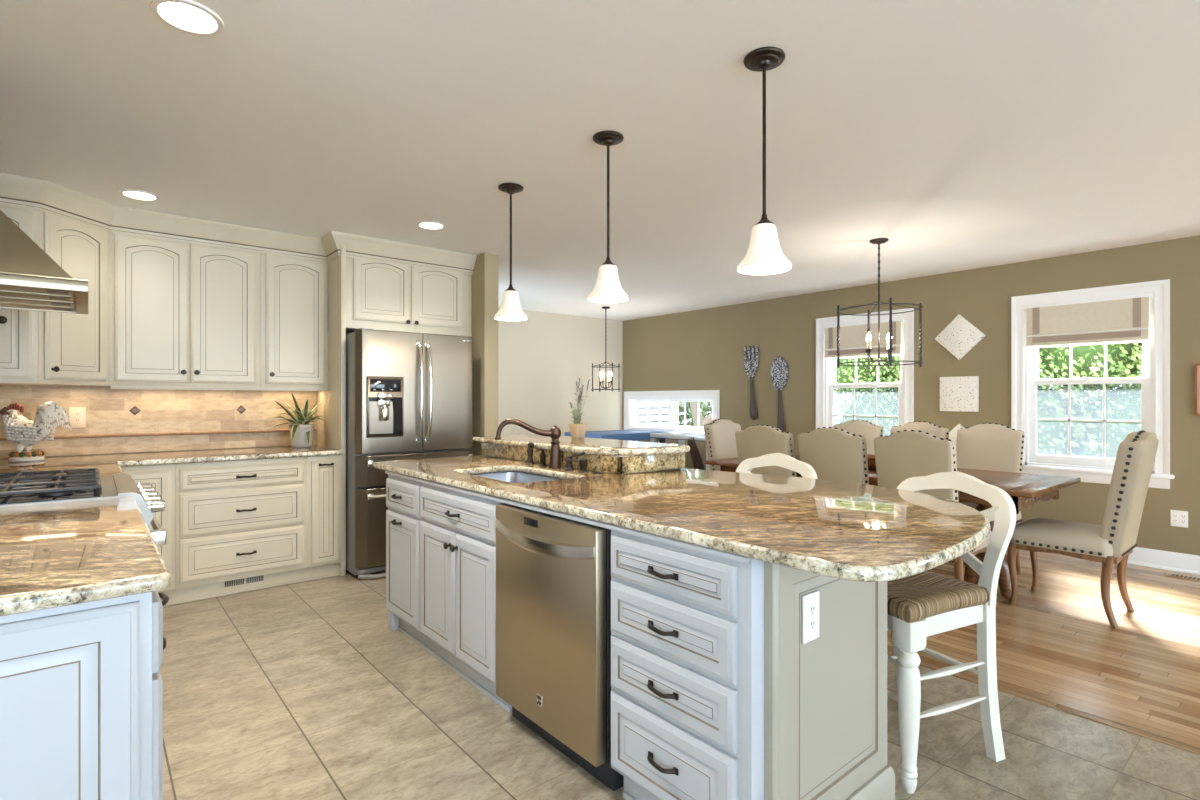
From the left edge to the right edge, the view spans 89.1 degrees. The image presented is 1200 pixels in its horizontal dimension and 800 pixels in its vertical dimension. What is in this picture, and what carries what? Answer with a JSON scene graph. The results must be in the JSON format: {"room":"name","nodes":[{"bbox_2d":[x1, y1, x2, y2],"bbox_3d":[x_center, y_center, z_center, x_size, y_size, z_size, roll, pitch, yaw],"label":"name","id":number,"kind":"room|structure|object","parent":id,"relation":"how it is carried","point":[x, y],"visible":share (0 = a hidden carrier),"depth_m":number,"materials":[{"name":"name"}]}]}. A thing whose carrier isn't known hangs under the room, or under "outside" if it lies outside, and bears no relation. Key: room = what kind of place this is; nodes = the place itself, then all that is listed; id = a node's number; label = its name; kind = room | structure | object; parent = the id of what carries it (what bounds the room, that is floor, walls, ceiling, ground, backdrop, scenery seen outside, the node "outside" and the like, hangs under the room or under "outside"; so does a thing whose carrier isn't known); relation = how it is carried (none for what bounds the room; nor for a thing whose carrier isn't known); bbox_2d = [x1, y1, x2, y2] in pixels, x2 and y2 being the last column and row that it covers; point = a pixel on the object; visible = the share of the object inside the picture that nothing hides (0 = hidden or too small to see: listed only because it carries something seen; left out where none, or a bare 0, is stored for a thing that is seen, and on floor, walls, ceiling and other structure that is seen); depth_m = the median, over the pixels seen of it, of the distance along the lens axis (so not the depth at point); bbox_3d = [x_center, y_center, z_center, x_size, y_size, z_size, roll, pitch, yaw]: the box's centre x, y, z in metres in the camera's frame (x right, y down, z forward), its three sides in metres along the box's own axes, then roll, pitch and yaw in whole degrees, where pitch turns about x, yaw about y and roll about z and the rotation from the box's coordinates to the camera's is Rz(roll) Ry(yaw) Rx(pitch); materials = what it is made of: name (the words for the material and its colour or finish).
{"room":"kitchen","nodes":[
{"label":"kitchen","id":0,"kind":"room"},
{"bbox_2d":[0,385,316,458],"bbox_3d":[-2.878,0.035,4.502,3.600,2.490,0.120,0,0,-40],"label":"wall","id":1,"kind":"structure","parent":0,"point":[2,385],"depth_m":4.10,"materials":[{"name":"beige paint"}]},
{"bbox_2d":[0,205,43,385],"bbox_3d":[-3.610,-0.583,3.367,0.778,0.985,0.681,0,0,-40],"label":"upper cabinet","id":2,"kind":"object","parent":1,"relation":"attached to","point":[18,328],"visible":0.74,"depth_m":3.34,"materials":[{"name":"beige paint"}]},
{"bbox_2d":[38,211,108,386],"bbox_3d":[-3.208,-0.583,3.736,0.312,0.985,0.629,0,0,-40],"label":"upper cabinet","id":3,"kind":"object","parent":1,"relation":"attached to","point":[73,349],"visible":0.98,"depth_m":3.61,"materials":[{"name":"beige paint"}]},
{"bbox_2d":[0,385,316,457],"bbox_3d":[-3.199,0.135,4.137,2.398,0.447,0.028,0,0,-40],"label":"tile backsplash","id":4,"kind":"structure","parent":1,"relation":"attached to","point":[117,420],"depth_m":4.25,"materials":[{"name":"tile"}]},
{"bbox_2d":[69,407,85,427],"bbox_3d":[-3.398,0.114,3.968,0.084,0.135,0.009,0,0,-40],"label":"wall outlet","id":5,"kind":"object","parent":4,"relation":"attached to","point":[77,415],"visible":0.96,"depth_m":3.97,"materials":[{"name":"beige plastic"}]},
{"bbox_2d":[74,412,80,422],"bbox_3d":[-3.396,0.114,3.965,0.033,0.072,0.003,0,0,-40],"label":"receptacle","id":6,"kind":"object","parent":5,"relation":"attached to","point":[77,415],"depth_m":3.96,"materials":[{"name":"beige plastic"}]},
{"bbox_2d":[108,232,259,386],"bbox_3d":[-2.846,-0.583,4.207,0.846,0.985,0.371,0,0,-40],"label":"upper cabinet","id":7,"kind":"object","parent":1,"relation":"attached to","point":[182,314],"visible":0.97,"depth_m":4.07,"materials":[{"name":"beige paint"}]},
{"bbox_2d":[111,386,327,390],"bbox_3d":[-2.586,-0.079,4.263,1.300,0.022,0.018,0,0,-40],"label":"trim","id":8,"kind":"structure","parent":7,"relation":"attached to","point":[112,387],"depth_m":4.20,"materials":[{"name":"beige paint"}]},
{"bbox_2d":[260,253,327,387],"bbox_3d":[-2.344,-0.583,4.627,0.461,0.985,0.371,0,0,-40],"label":"upper cabinet","id":9,"kind":"object","parent":1,"relation":"attached to","point":[293,291],"visible":0.93,"depth_m":4.49,"materials":[{"name":"beige paint"}]},
{"bbox_2d":[346,257,471,336],"bbox_3d":[-1.658,-0.855,5.031,1.048,0.640,0.631,0,0,-40],"label":"upper cabinet","id":10,"kind":"object","parent":1,"relation":"attached to","point":[379,295],"visible":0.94,"depth_m":4.78,"materials":[{"name":"beige paint"}]},
{"bbox_2d":[471,252,497,455],"bbox_3d":[-1.700,0.035,6.002,0.130,2.490,2.510,0,0,-40],"label":"wall","id":11,"kind":"structure","parent":0,"point":[485,271],"depth_m":5.05,"materials":[{"name":"beige paint"}]},
{"bbox_2d":[0,173,476,274],"bbox_3d":[-2.461,-1.131,4.103,3.468,0.155,0.388,0,0,-40],"label":"trim","id":12,"kind":"structure","parent":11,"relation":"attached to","point":[15,190],"depth_m":4.15,"materials":[{"name":"beige paint"}]},
{"bbox_2d":[498,307,621,435],"bbox_3d":[-1.082,0.035,8.232,3.940,2.490,0.120,0,0,-40],"label":"wall","id":13,"kind":"structure","parent":0,"point":[542,357],"depth_m":8.55,"materials":[{"name":"beige paint"}]},
{"bbox_2d":[0,0,1199,320],"bbox_3d":[1.282,-1.260,1.039,9.540,0.100,14.190,0,0,-40],"label":"ceiling","id":14,"kind":"structure","parent":0,"point":[962,135],"depth_m":2.70,"materials":[{"name":"white paint"}]},
{"bbox_2d":[119,189,159,200],"bbox_3d":[-2.714,-1.206,3.597,0.194,0.008,0.194,0,0,-40],"label":"recessed light","id":15,"kind":"object","parent":14,"relation":"in","point":[130,193],"visible":1,"depth_m":3.59,"materials":[{"name":"white paint"}]},
{"bbox_2d":[150,0,223,35],"bbox_3d":[-1.298,-1.206,1.922,0.194,0.008,0.194,0,0,-40],"label":"recessed light","id":16,"kind":"object","parent":14,"relation":"in","point":[189,16],"visible":1,"depth_m":1.92,"materials":[{"name":"white paint"}]},
{"bbox_2d":[417,221,444,229],"bbox_3d":[-1.168,-1.206,4.218,0.194,0.008,0.194,0,0,-40],"label":"recessed light","id":17,"kind":"object","parent":14,"relation":"in","point":[432,225],"visible":1,"depth_m":4.22,"materials":[{"name":"white paint"}]},
{"bbox_2d":[494,183,526,320],"bbox_3d":[-0.507,-0.836,3.467,0.189,0.748,0.189,0,0,-40],"label":"pendant lamp","id":18,"kind":"object","parent":14,"relation":"hanging from","point":[510,309],"visible":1,"depth_m":3.43,"materials":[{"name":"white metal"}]},
{"bbox_2d":[591,306,620,391],"bbox_3d":[0.077,-0.658,7.937,0.387,1.104,0.387,0,0,-40],"label":"lantern chandelier","id":19,"kind":"object","parent":14,"relation":"hanging from","point":[601,379],"visible":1,"depth_m":7.93,"materials":[{"name":"grey metal"}]},
{"bbox_2d":[588,130,628,302],"bbox_3d":[0.038,-0.836,2.808,0.189,0.748,0.189,0,0,-40],"label":"pendant lamp","id":20,"kind":"object","parent":14,"relation":"hanging from","point":[608,288],"visible":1,"depth_m":2.78,"materials":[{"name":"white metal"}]},
{"bbox_2d":[737,47,791,274],"bbox_3d":[0.581,-0.836,2.158,0.189,0.748,0.189,0,0,-40],"label":"pendant lamp","id":21,"kind":"object","parent":14,"relation":"hanging from","point":[764,255],"visible":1,"depth_m":2.13,"materials":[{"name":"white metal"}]},
{"bbox_2d":[837,238,922,368],"bbox_3d":[2.111,-0.728,4.615,0.591,0.964,0.591,0,0,-40],"label":"lantern chandelier","id":22,"kind":"object","parent":14,"relation":"hanging from","point":[878,241],"visible":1,"depth_m":4.61,"materials":[{"name":"grey metal"}]},
{"bbox_2d":[160,548,1199,799],"bbox_3d":[1.266,1.305,1.026,9.260,0.050,13.950,0,0,-40],"label":"floor","id":23,"kind":"structure","parent":0,"point":[305,690],"depth_m":2.54,"materials":[{"name":"tile"}]},
{"bbox_2d":[0,468,166,545],"bbox_3d":[-2.207,0.795,2.392,0.772,0.970,0.770,0,0,-40],"label":"gas range","id":24,"kind":"object","parent":23,"relation":"on","point":[36,487],"visible":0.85,"depth_m":2.33,"materials":[{"name":"grey metal"}]},
{"bbox_2d":[0,473,153,526],"bbox_3d":[-2.223,0.412,2.379,0.732,0.135,0.770,0,0,-40],"label":"cooktop","id":25,"kind":"object","parent":24,"relation":"in","point":[122,485],"depth_m":2.29,"materials":[{"name":"silver metal"}]},
{"bbox_2d":[0,591,168,799],"bbox_3d":[-1.570,0.838,1.571,0.703,0.884,1.306,0,0,-40],"label":"base cabinet","id":26,"kind":"object","parent":23,"relation":"on","point":[81,685],"visible":0.62,"depth_m":1.19,"materials":[{"name":"white paint"}]},
{"bbox_2d":[0,497,170,615],"bbox_3d":[-1.573,0.377,1.556,0.678,0.036,1.319,0,0,-40],"label":"countertop","id":27,"kind":"structure","parent":26,"relation":"on","point":[52,555],"depth_m":1.41,"materials":[{"name":"stone"}]},
{"bbox_2d":[121,464,174,591],"bbox_3d":[-2.944,0.838,3.937,0.277,0.884,0.660,0,0,-40],"label":"base cabinet","id":28,"kind":"object","parent":23,"relation":"on","point":[162,477],"visible":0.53,"depth_m":3.74,"materials":[{"name":"beige paint"}]},
{"bbox_2d":[175,457,306,588],"bbox_3d":[-2.534,0.838,4.258,0.762,0.884,0.694,0,0,-40],"label":"base cabinet","id":29,"kind":"object","parent":23,"relation":"on","point":[239,519],"visible":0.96,"depth_m":4.00,"materials":[{"name":"beige paint"}]},
{"bbox_2d":[159,562,339,605],"bbox_3d":[-2.393,1.230,4.055,1.270,0.100,0.020,0,0,-40],"label":"trim","id":30,"kind":"structure","parent":29,"relation":"attached to","point":[205,591],"depth_m":4.11,"materials":[{"name":"beige paint"}]},
{"bbox_2d":[221,574,266,589],"bbox_3d":[-2.372,1.207,4.068,0.270,0.062,0.006,0,0,-40],"label":"vent","id":31,"kind":"object","parent":30,"relation":"attached to","point":[260,578],"visible":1,"depth_m":4.06,"materials":[{"name":"beige metal"}]},
{"bbox_2d":[307,455,340,566],"bbox_3d":[-2.152,0.838,4.577,0.231,0.884,0.694,0,0,-40],"label":"base cabinet","id":32,"kind":"object","parent":23,"relation":"on","point":[323,472],"visible":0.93,"depth_m":4.33,"materials":[{"name":"beige paint"}]},
{"bbox_2d":[317,244,345,575],"bbox_3d":[-2.071,0.052,4.686,0.032,2.455,0.631,0,0,-40],"label":"panel","id":33,"kind":"object","parent":23,"relation":"on","point":[331,432],"visible":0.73,"depth_m":4.50,"materials":[{"name":"beige paint"}]},
{"bbox_2d":[386,474,421,633],"bbox_3d":[-0.834,0.838,3.423,0.655,0.884,0.458,0,0,-40],"label":"base cabinet","id":34,"kind":"object","parent":23,"relation":"on","point":[403,517],"visible":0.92,"depth_m":3.21,"materials":[{"name":"white paint"}]},
{"bbox_2d":[388,610,398,630],"bbox_3d":[-1.149,1.225,3.421,0.060,0.110,0.062,0,0,-40],"label":"trim","id":35,"kind":"structure","parent":34,"relation":"attached to","point":[393,620],"depth_m":3.39,"materials":[{"name":"white paint"}]},
{"bbox_2d":[346,328,472,578],"bbox_3d":[-1.588,0.385,4.868,0.925,1.790,0.934,0,0,-40],"label":"refrigerator","id":36,"kind":"object","parent":23,"relation":"on","point":[409,395],"visible":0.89,"depth_m":4.44,"materials":[{"name":"grey metal"}]},
{"bbox_2d":[420,472,552,685],"bbox_3d":[-0.435,0.838,2.946,0.655,0.884,0.783,0,0,-40],"label":"base cabinet","id":37,"kind":"object","parent":23,"relation":"on","point":[458,529],"visible":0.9,"depth_m":2.72,"materials":[{"name":"white paint"}]},
{"bbox_2d":[398,618,656,799],"bbox_3d":[-0.352,1.228,2.489,0.025,0.105,2.390,0,0,-40],"label":"trim","id":38,"kind":"structure","parent":37,"relation":"attached to","point":[632,791],"depth_m":2.78,"materials":[{"name":"white paint"}]},
{"bbox_2d":[495,504,623,790],"bbox_3d":[0.016,0.849,2.377,0.652,0.862,0.640,0,0,-40],"label":"dishwasher","id":39,"kind":"object","parent":23,"relation":"on","point":[553,573],"visible":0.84,"depth_m":2.10,"materials":[{"name":"silver metal"}]},
{"bbox_2d":[492,455,678,474],"bbox_3d":[0.130,0.778,2.985,0.771,1.004,2.774,0,0,-27],"label":"base cabinet","id":40,"kind":"object","parent":23,"relation":"on","point":[607,455],"visible":0.02,"depth_m":3.08,"materials":[{"name":"beige paint"}]},
{"bbox_2d":[373,455,990,581],"bbox_3d":[0.135,0.377,2.806,1.303,0.036,2.958,0,0,-40],"label":"countertop","id":41,"kind":"structure","parent":40,"relation":"on","point":[835,529],"depth_m":1.96,"materials":[{"name":"stone"}]},
{"bbox_2d":[476,472,560,482],"bbox_3d":[-0.414,0.489,3.001,0.417,0.184,0.697,0,0,-40],"label":"sink","id":42,"kind":"object","parent":41,"relation":"in","point":[514,477],"visible":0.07,"depth_m":3.30,"materials":[{"name":"silver metal"}]},
{"bbox_2d":[495,419,561,468],"bbox_3d":[-0.373,0.228,3.174,0.356,0.263,0.069,0,0,-18],"label":"faucet","id":43,"kind":"object","parent":41,"relation":"on","point":[554,433],"visible":1,"depth_m":3.19,"materials":[{"name":"brown metal"}]},
{"bbox_2d":[526,442,534,464],"bbox_3d":[-0.391,0.297,3.414,0.051,0.124,0.051,0,0,-6],"label":"sprayer","id":44,"kind":"object","parent":41,"relation":"on","point":[530,445],"visible":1,"depth_m":3.40,"materials":[{"name":"brown metal"}]},
{"bbox_2d":[535,449,546,465],"bbox_3d":[-0.320,0.312,3.311,0.070,0.094,0.046,0,0,-40],"label":"soap dispenser","id":45,"kind":"object","parent":41,"relation":"on","point":[542,455],"visible":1,"depth_m":3.30,"materials":[{"name":"brown metal"}]},
{"bbox_2d":[385,471,750,563],"bbox_3d":[-0.411,0.404,2.478,0.018,0.016,2.455,0,0,-40],"label":"trim","id":46,"kind":"structure","parent":41,"relation":"attached to","point":[702,549],"depth_m":1.97,"materials":[{"name":"white paint"}]},
{"bbox_2d":[564,452,584,470],"bbox_3d":[-0.135,0.310,3.110,0.113,0.097,0.055,0,0,37],"label":"water tap","id":47,"kind":"object","parent":41,"relation":"on","point":[569,464],"visible":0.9,"depth_m":3.11,"materials":[{"name":"brown metal"}]},
{"bbox_2d":[565,458,587,472],"bbox_3d":[-0.112,0.324,3.059,0.120,0.071,0.052,0,0,35],"label":"pump","id":48,"kind":"object","parent":41,"relation":"on","point":[582,461],"visible":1,"depth_m":3.02,"materials":[{"name":"brown metal"}]},
{"bbox_2d":[473,434,689,473],"bbox_3d":[-0.161,0.299,3.611,0.535,0.118,1.453,0,0,-40],"label":"raised bar ledge","id":49,"kind":"object","parent":41,"relation":"on","point":[640,456],"visible":0.96,"depth_m":3.19,"materials":[{"name":"stone"}]},
{"bbox_2d":[568,378,589,437],"bbox_3d":[-0.138,0.049,3.905,0.121,0.381,0.102,0,0,-40],"label":"plant","id":50,"kind":"object","parent":49,"relation":"on","point":[577,429],"visible":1,"depth_m":3.89,"materials":[{"name":"green plant"}]},
{"bbox_2d":[564,429,667,442],"bbox_3d":[0.224,0.851,8.073,1.160,0.858,0.770,0,0,-40],"label":"table","id":51,"kind":"object","parent":23,"relation":"on","point":[630,435],"visible":0.4,"depth_m":7.81,"materials":[{"name":"blue"}]},
{"bbox_2d":[649,432,709,469],"bbox_3d":[1.189,0.855,7.668,0.608,0.850,1.008,0,0,-40],"label":"console table","id":52,"kind":"object","parent":23,"relation":"on","point":[680,436],"visible":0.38,"depth_m":7.65,"materials":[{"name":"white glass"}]},
{"bbox_2d":[611,530,763,799],"bbox_3d":[0.418,0.838,1.925,0.655,0.884,0.543,0,0,-40],"label":"base cabinet","id":53,"kind":"object","parent":23,"relation":"on","point":[687,625],"visible":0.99,"depth_m":1.69,"materials":[{"name":"white paint"}]},
{"bbox_2d":[687,437,704,469],"bbox_3d":[1.124,0.843,6.340,0.433,0.888,0.400,0,0,9],"label":"chair","id":54,"kind":"object","parent":23,"relation":"on","point":[697,461],"visible":0.36,"depth_m":6.16,"materials":[{"name":"brown wood"}]},
{"bbox_2d":[704,418,740,470],"bbox_3d":[1.338,0.730,5.600,0.516,1.110,0.670,0,0,-40],"label":"dining chair","id":55,"kind":"object","parent":23,"relation":"on","point":[720,438],"visible":0.22,"depth_m":5.67,"materials":[{"name":"fabric"}]},
{"bbox_2d":[735,424,795,476],"bbox_3d":[1.378,0.730,4.561,0.670,1.110,0.516,0,0,-40],"label":"dining chair","id":56,"kind":"object","parent":23,"relation":"on","point":[758,440],"visible":0.15,"depth_m":4.33,"materials":[{"name":"fabric"}]},
{"bbox_2d":[736,453,816,478],"bbox_3d":[0.732,0.778,3.041,0.541,1.003,0.493,0,0,-38],"label":"counter stool","id":57,"kind":"object","parent":23,"relation":"on","point":[806,470],"visible":0.09,"depth_m":3.17,"materials":[{"name":"white paint"}]},
{"bbox_2d":[764,561,894,799],"bbox_3d":[0.682,0.843,1.759,0.632,0.875,0.048,0,0,-40],"label":"island end panel","id":58,"kind":"object","parent":23,"relation":"on","point":[825,696],"visible":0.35,"depth_m":1.70,"materials":[{"name":"beige paint"}]},
{"bbox_2d":[802,590,818,643],"bbox_3d":[0.570,0.585,1.646,0.078,0.128,0.009,0,0,-40],"label":"wall outlet","id":59,"kind":"object","parent":58,"relation":"attached to","point":[810,602],"visible":1,"depth_m":1.64,"materials":[{"name":"white plastic"}]},
{"bbox_2d":[809,604,815,630],"bbox_3d":[0.572,0.585,1.643,0.033,0.072,0.003,0,0,-40],"label":"receptacle","id":60,"kind":"object","parent":59,"relation":"attached to","point":[812,607],"depth_m":1.64,"materials":[{"name":"white plastic"}]},
{"bbox_2d":[798,427,868,484],"bbox_3d":[1.711,0.730,4.162,0.670,1.110,0.516,0,0,-40],"label":"dining chair","id":61,"kind":"object","parent":23,"relation":"on","point":[835,454],"visible":0.2,"depth_m":3.92,"materials":[{"name":"fabric"}]},
{"bbox_2d":[833,419,883,453],"bbox_3d":[2.124,0.730,5.337,0.670,1.110,0.516,0,0,-40],"label":"dining chair","id":62,"kind":"object","parent":23,"relation":"on","point":[867,429],"visible":0.08,"depth_m":5.39,"materials":[{"name":"fabric"}]},
{"bbox_2d":[705,455,1080,598],"bbox_3d":[2.042,0.895,4.627,1.030,0.761,2.360,0,0,-40],"label":"dining table","id":63,"kind":"object","parent":23,"relation":"on","point":[1025,489],"visible":0.29,"depth_m":3.92,"materials":[{"name":"brown wood"}]},
{"bbox_2d":[867,454,875,468],"bbox_3d":[1.973,0.469,4.687,0.344,0.090,0.680,0,0,-40],"label":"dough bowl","id":64,"kind":"object","parent":63,"relation":"on","point":[871,457],"visible":0.09,"depth_m":4.49,"materials":[{"name":"brown wood"}]},
{"bbox_2d":[891,421,948,439],"bbox_3d":[2.467,0.730,4.926,0.670,1.110,0.516,0,0,-40],"label":"dining chair","id":65,"kind":"object","parent":23,"relation":"on","point":[940,432],"visible":0.14,"depth_m":5.02,"materials":[{"name":"fabric"}]},
{"bbox_2d":[874,430,991,580],"bbox_3d":[2.045,0.730,3.763,0.670,1.110,0.516,0,0,-40],"label":"dining chair","id":66,"kind":"object","parent":23,"relation":"on","point":[899,456],"visible":0.23,"depth_m":3.54,"materials":[{"name":"fabric"}]},
{"bbox_2d":[887,471,1015,793],"bbox_3d":[1.143,0.778,2.264,0.541,1.003,0.493,0,0,-23],"label":"counter stool","id":67,"kind":"object","parent":23,"relation":"on","point":[922,605],"visible":0.57,"depth_m":2.13,"materials":[{"name":"white paint"}]},
{"bbox_2d":[927,423,1023,587],"bbox_3d":[2.801,0.730,4.527,0.670,1.110,0.516,0,0,-40],"label":"dining chair","id":68,"kind":"object","parent":23,"relation":"on","point":[992,447],"visible":0.3,"depth_m":4.62,"materials":[{"name":"fabric"}]},
{"bbox_2d":[887,650,1199,754],"bbox_3d":[2.949,1.277,1.292,0.047,0.006,12.200,0,0,-40],"label":"trim","id":69,"kind":"structure","parent":23,"relation":"on","point":[1164,740],"depth_m":2.47,"materials":[{"name":"brown wood"}]},
{"bbox_2d":[1007,430,1158,627],"bbox_3d":[2.931,0.730,3.711,0.516,1.110,0.670,0,0,-40],"label":"dining chair","id":70,"kind":"object","parent":23,"relation":"on","point":[1110,543],"visible":1,"depth_m":3.48,"materials":[{"name":"fabric"}]},
{"bbox_2d":[1164,572,1199,581],"bbox_3d":[4.257,1.277,4.341,0.130,0.007,0.340,0,0,-40],"label":"floor vent","id":71,"kind":"object","parent":23,"relation":"in","point":[1173,575],"visible":1,"depth_m":4.40,"materials":[{"name":"beige wood"}]},
{"bbox_3d":[-2.805,0.838,3.034,0.686,0.884,0.930,0,0,-40],"label":"base cabinet","id":72,"kind":"object","parent":23,"relation":"on","visible":0},
{"bbox_2d":[0,445,342,476],"bbox_3d":[-2.690,0.377,3.530,2.397,0.036,1.587,0,0,-40],"label":"countertop","id":73,"kind":"structure","parent":72,"relation":"on","point":[108,464],"depth_m":3.81,"materials":[{"name":"stone"}]},
{"bbox_2d":[2,401,71,461],"bbox_3d":[-3.357,0.182,3.604,0.313,0.352,0.185,0,0,-2],"label":"rooster figurine","id":74,"kind":"object","parent":73,"relation":"on","point":[25,433],"visible":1,"depth_m":3.56,"materials":[{"name":"white ceramic"}]},
{"bbox_2d":[267,392,324,447],"bbox_3d":[-2.273,0.150,4.565,0.415,0.417,0.289,0,0,-40],"label":"potted plant","id":75,"kind":"object","parent":73,"relation":"on","point":[301,431],"visible":1,"depth_m":4.57,"materials":[{"name":"green plant"}]},
{"bbox_2d":[622,235,1199,555],"bbox_3d":[4.880,0.035,4.047,0.160,2.490,13.950,0,0,-40],"label":"wall","id":76,"kind":"structure","parent":0,"point":[702,349],"depth_m":5.76,"materials":[{"name":"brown paint"}]},
{"bbox_2d":[624,390,719,432],"bbox_3d":[1.014,0.190,8.643,0.176,0.640,1.820,0,0,-40],"label":"window","id":77,"kind":"structure","parent":76,"relation":"in","point":[631,398],"depth_m":8.63,"materials":[{"name":"white paint"}]},
{"bbox_2d":[744,345,758,419],"bbox_3d":[1.859,-0.212,7.505,0.045,0.915,0.210,0,0,-40],"label":"fork","id":78,"kind":"object","parent":76,"relation":"attached to","point":[751,366],"visible":1,"depth_m":7.48,"materials":[{"name":"grey metal"}]},
{"bbox_2d":[771,356,788,431],"bbox_3d":[2.116,0.033,7.198,0.053,1.095,0.236,0,0,-40],"label":"spoon","id":79,"kind":"object","parent":76,"relation":"attached to","point":[779,368],"visible":0.78,"depth_m":7.18,"materials":[{"name":"grey metal"}]},
{"bbox_2d":[771,356,788,390],"bbox_3d":[2.118,-0.310,7.200,0.020,0.410,0.236,0,0,-40],"label":"spoon bowl","id":80,"kind":"object","parent":79,"relation":"on","point":[779,368],"depth_m":7.20,"materials":[{"name":"grey metal"}]},
{"bbox_2d":[816,308,913,428],"bbox_3d":[2.811,-0.118,6.476,0.200,1.583,1.100,0,0,-40],"label":"window","id":81,"kind":"structure","parent":76,"relation":"in","point":[825,367],"depth_m":6.48,"materials":[{"name":"white paint"}]},
{"bbox_2d":[823,318,903,357],"bbox_3d":[2.760,-0.642,6.433,0.081,0.354,0.868,0,0,-40],"label":"roman shade","id":82,"kind":"object","parent":81,"relation":"attached to","point":[853,336],"visible":0.96,"depth_m":6.42,"materials":[{"name":"fabric"}]},
{"bbox_2d":[940,376,978,411],"bbox_3d":[3.361,-0.056,5.714,0.030,0.326,0.326,0,0,-40],"label":"board","id":83,"kind":"object","parent":76,"relation":"attached to","point":[956,393],"visible":1,"depth_m":5.70,"materials":[{"name":"beige stone"}]},
{"bbox_2d":[935,314,985,359],"bbox_3d":[3.365,-0.588,5.710,0.030,0.427,0.427,0,0,-40],"label":"board","id":84,"kind":"object","parent":76,"relation":"attached to","point":[960,336],"visible":1,"depth_m":5.70,"materials":[{"name":"beige stone"}]},
{"bbox_2d":[1011,279,1174,488],"bbox_3d":[4.016,-0.118,5.034,0.200,1.583,1.077,0,0,-40],"label":"window","id":85,"kind":"structure","parent":76,"relation":"in","point":[1155,379],"depth_m":4.95,"materials":[{"name":"white paint"}]},
{"bbox_2d":[1023,293,1153,345],"bbox_3d":[3.965,-0.642,4.992,0.081,0.354,0.845,0,0,-40],"label":"roman shade","id":86,"kind":"object","parent":85,"relation":"attached to","point":[1118,318],"visible":1,"depth_m":4.95,"materials":[{"name":"fabric"}]},
{"bbox_2d":[1127,547,1199,574],"bbox_3d":[4.808,1.212,3.987,0.028,0.135,13.950,0,0,-40],"label":"baseboard","id":87,"kind":"structure","parent":76,"relation":"attached to","point":[1174,561],"depth_m":4.62,"materials":[{"name":"white paint"}]},
{"bbox_2d":[1170,510,1187,527],"bbox_3d":[4.336,0.888,4.566,0.009,0.122,0.097,0,0,-40],"label":"wall outlet","id":88,"kind":"object","parent":76,"relation":"attached to","point":[1178,518],"visible":1,"depth_m":4.56,"materials":[{"name":"white plastic"}]},
{"bbox_2d":[1172,513,1185,523],"bbox_3d":[4.334,0.888,4.564,0.003,0.072,0.079,0,0,-40],"label":"receptacle","id":89,"kind":"object","parent":88,"relation":"attached to","point":[1177,518],"depth_m":4.57,"materials":[{"name":"white plastic"}]},
{"bbox_2d":[1195,364,1199,415],"bbox_3d":[4.507,-0.075,4.342,0.028,0.380,0.390,0,0,-40],"label":"framed picture","id":90,"kind":"object","parent":76,"relation":"attached to","point":[1197,366],"visible":1,"depth_m":4.47,"materials":[{"name":"orange wood"}]},
{"bbox_2d":[949,424,963,442],"bbox_3d":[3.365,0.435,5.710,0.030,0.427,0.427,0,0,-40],"label":"dining chair","id":91,"kind":"object","parent":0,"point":[953,433],"visible":0.2,"depth_m":5.73,"materials":[{"name":"beige fabric"}]},
{"bbox_3d":[-2.145,0.035,1.615,0.120,2.490,2.090,0,0,-40],"label":"wall","id":92,"kind":"structure","parent":0,"visible":0},
{"bbox_2d":[0,210,88,314],"bbox_3d":[-2.297,-0.798,2.316,0.544,0.819,0.756,0,0,-40],"label":"range hood","id":93,"kind":"object","parent":92,"relation":"attached to","point":[30,279],"visible":1,"depth_m":2.15,"materials":[{"name":"silver metal"}]},
{"label":"outside","id":94,"kind":"structure","parent":0,"visible":0},
{"bbox_3d":[10.137,1.955,16.296,23.540,0.150,40.000,0,0,-40],"label":"ground","id":95,"kind":"structure","parent":94,"visible":0},
{"bbox_2d":[638,402,678,425],"bbox_3d":[-0.273,-0.120,12.331,2.500,4.000,2.730,0,0,-40],"label":"neighboring house","id":96,"kind":"structure","parent":95,"relation":"on","point":[642,406],"depth_m":11.70,"materials":[{"name":"grey"}]},
{"bbox_2d":[679,402,711,426],"bbox_3d":[2.497,0.103,14.070,2.467,3.561,4.750,0,0,-3],"label":"shade tree","id":97,"kind":"object","parent":95,"relation":"on","point":[691,407],"visible":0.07,"depth_m":13.04,"materials":[{"name":"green plant"}]},
{"bbox_2d":[834,340,1141,457],"bbox_3d":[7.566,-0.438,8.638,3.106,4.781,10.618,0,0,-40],"label":"window glass","id":98,"kind":"object","parent":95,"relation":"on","point":[1123,402],"visible":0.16,"depth_m":8.78,"materials":[{"name":"clear glass"}]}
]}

